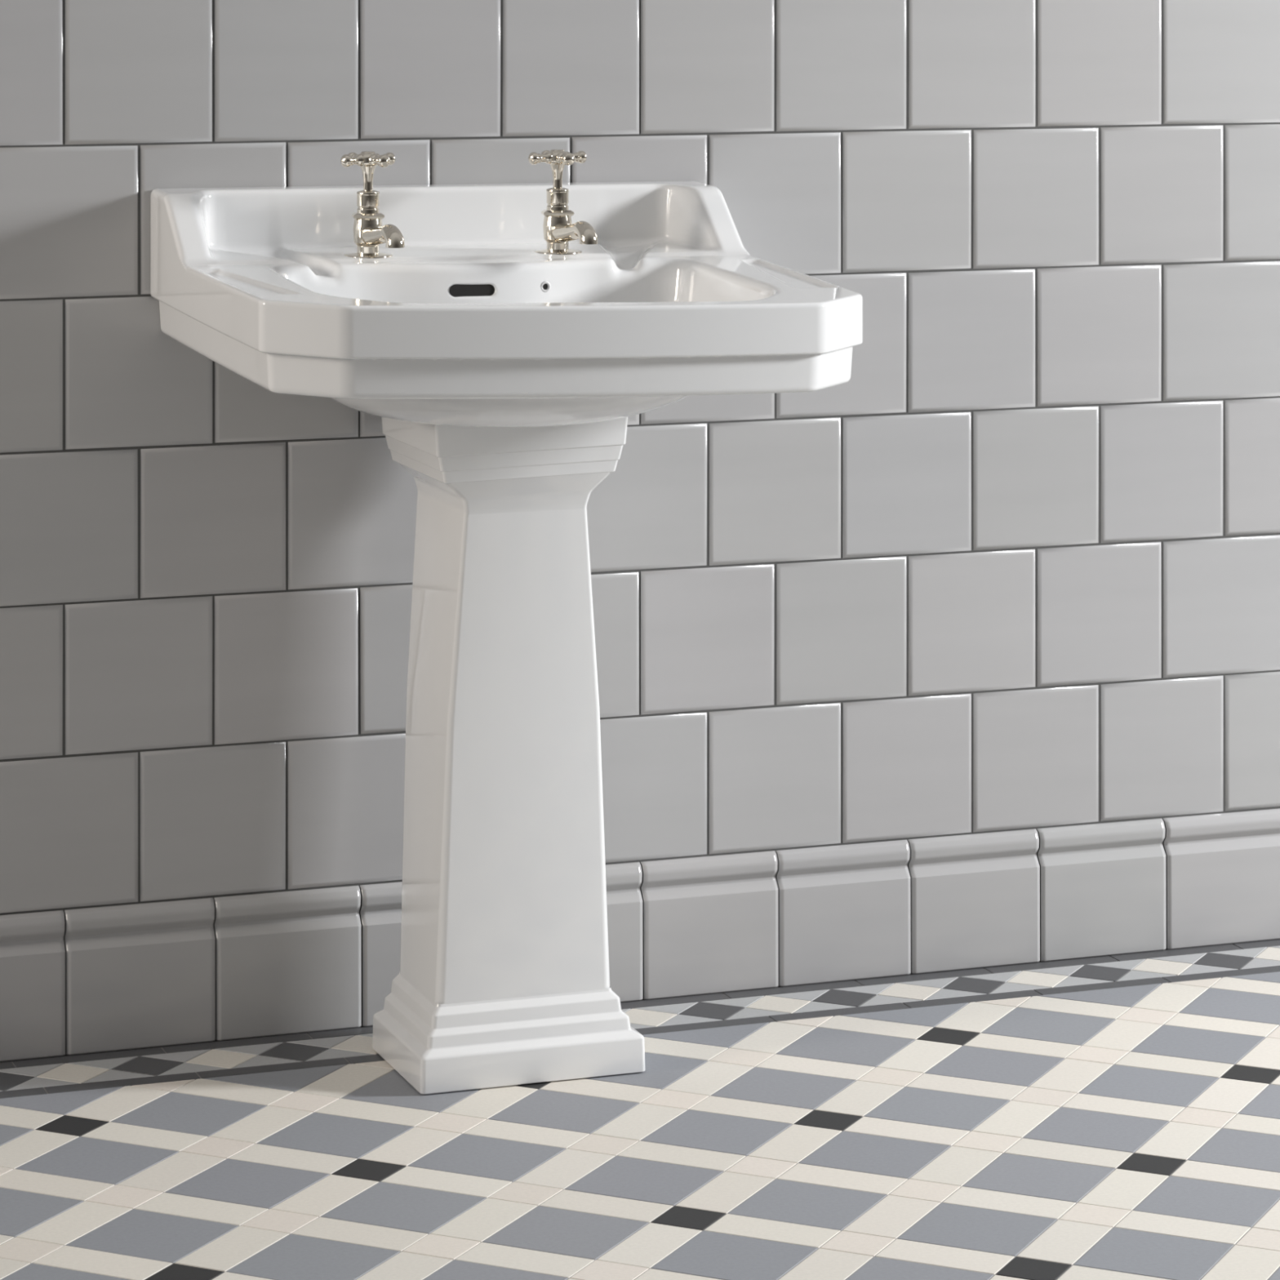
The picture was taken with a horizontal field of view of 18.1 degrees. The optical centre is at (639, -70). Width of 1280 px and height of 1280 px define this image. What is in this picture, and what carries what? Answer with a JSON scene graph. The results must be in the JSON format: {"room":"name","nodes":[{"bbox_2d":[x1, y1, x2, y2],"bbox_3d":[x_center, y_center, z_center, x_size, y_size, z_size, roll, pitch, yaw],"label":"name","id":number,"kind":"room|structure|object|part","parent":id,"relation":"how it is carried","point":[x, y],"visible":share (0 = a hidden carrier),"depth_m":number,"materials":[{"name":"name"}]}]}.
{"room":"bathroom","nodes":[
{"label":"bathroom","id":0,"kind":"room"},
{"bbox_2d":[0,0,1279,915],"bbox_3d":[0.245,0.059,4.381,4.094,2.148,0.060,0,0,-20],"label":"wall","id":1,"kind":"structure","parent":0,"point":[1017,569],"depth_m":4.29,"materials":[{"name":"grey tile"}]},
{"bbox_2d":[151,181,741,252],"bbox_3d":[-0.195,0.293,4.121,0.597,0.061,0.130,0,0,-20],"label":"backsplash","id":2,"kind":"structure","parent":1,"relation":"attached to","point":[183,220],"depth_m":4.15,"materials":[{"name":"white ceramic"}]},
{"bbox_2d":[0,808,1279,1062],"bbox_3d":[0.256,1.061,4.350,4.094,0.144,0.017,0,0,-20],"label":"baseboard","id":3,"kind":"structure","parent":1,"relation":"attached to","point":[77,981],"depth_m":4.29,"materials":[{"name":"grey tile"}]},
{"bbox_2d":[0,938,1279,1279],"bbox_3d":[1.165,1.148,1.944,4.300,0.030,5.250,0,0,-20],"label":"floor","id":4,"kind":"structure","parent":0,"point":[1110,1117],"depth_m":3.75,"materials":[{"name":"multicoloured tile"}]},
{"bbox_2d":[372,417,644,1094],"bbox_3d":[-0.137,0.805,4.037,0.233,0.655,0.201,0,0,-20],"label":"pedestal","id":5,"kind":"object","parent":4,"relation":"on","point":[503,978],"visible":0.94,"depth_m":3.97,"materials":[{"name":"white ceramic"}]},
{"bbox_2d":[151,181,862,427],"bbox_3d":[-0.129,0.369,3.938,0.597,0.214,0.518,0,0,-20],"label":"washbasin","id":6,"kind":"object","parent":5,"relation":"on","point":[465,324],"visible":0.99,"depth_m":3.84,"materials":[{"name":"white ceramic"}]},
{"bbox_2d":[340,151,404,257],"bbox_3d":[-0.268,0.276,4.005,0.057,0.108,0.133,0,0,-8],"label":"tap","id":7,"kind":"object","parent":6,"relation":"on","point":[369,232],"visible":1,"depth_m":4.03,"materials":[{"name":"silver metal"}]},
{"bbox_3d":[-0.288,0.231,4.030,0.027,0.013,0.013,0,0,-40],"label":"handle arm","id":8,"kind":"part","parent":7,"relation":"part of","materials":[{"name":"silver metal"}]},
{"bbox_3d":[-0.286,0.231,4.057,0.013,0.013,0.027,0,0,-40],"label":"handle arm","id":9,"kind":"part","parent":7,"relation":"part of","materials":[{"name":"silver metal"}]},
{"bbox_3d":[-0.274,0.230,4.043,0.022,0.015,0.022,0,0,-40],"label":"cross handle","id":10,"kind":"part","parent":7,"relation":"part of","materials":[{"name":"silver metal"}]},
{"bbox_3d":[-0.261,0.231,4.028,0.013,0.013,0.027,0,0,-40],"label":"handle arm","id":11,"kind":"part","parent":7,"relation":"part of","materials":[{"name":"silver metal"}]},
{"bbox_3d":[-0.256,0.304,3.993,0.021,0.027,0.108,0,0,-20],"label":"spout","id":12,"kind":"part","parent":7,"relation":"part of","materials":[{"name":"silver metal"}]},
{"bbox_3d":[-0.259,0.231,4.055,0.027,0.013,0.013,0,0,-40],"label":"handle arm","id":13,"kind":"part","parent":7,"relation":"part of","materials":[{"name":"silver metal"}]},
{"bbox_3d":[-0.108,0.395,3.880,0.453,0.126,0.326,0,0,-20],"label":"bowl","id":14,"kind":"part","parent":6,"relation":"part of","materials":[{"name":"white ceramic"}]},
{"bbox_2d":[528,149,597,254],"bbox_3d":[-0.072,0.278,4.076,0.065,0.108,0.139,0,0,-20],"label":"tap","id":15,"kind":"object","parent":6,"relation":"on","point":[558,228],"visible":1,"depth_m":4.10,"materials":[{"name":"silver metal"}]},
{"bbox_3d":[-0.102,0.233,4.102,0.027,0.013,0.013,0,0,-26],"label":"handle arm","id":16,"kind":"part","parent":15,"relation":"part of","materials":[{"name":"silver metal"}]},
{"bbox_3d":[-0.093,0.233,4.128,0.013,0.013,0.027,0,0,-26],"label":"handle arm","id":17,"kind":"part","parent":15,"relation":"part of","materials":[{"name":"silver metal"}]},
{"bbox_3d":[-0.084,0.232,4.111,0.022,0.015,0.022,0,0,-26],"label":"cross handle","id":18,"kind":"part","parent":15,"relation":"part of","materials":[{"name":"silver metal"}]},
{"bbox_3d":[-0.076,0.233,4.093,0.013,0.013,0.027,0,0,-26],"label":"handle arm","id":19,"kind":"part","parent":15,"relation":"part of","materials":[{"name":"silver metal"}]},
{"bbox_3d":[-0.067,0.306,4.061,0.021,0.027,0.108,0,0,-20],"label":"spout","id":20,"kind":"part","parent":15,"relation":"part of","materials":[{"name":"silver metal"}]},
{"bbox_3d":[-0.067,0.233,4.119,0.027,0.013,0.013,0,0,-26],"label":"handle arm","id":21,"kind":"part","parent":15,"relation":"part of","materials":[{"name":"silver metal"}]}
]}

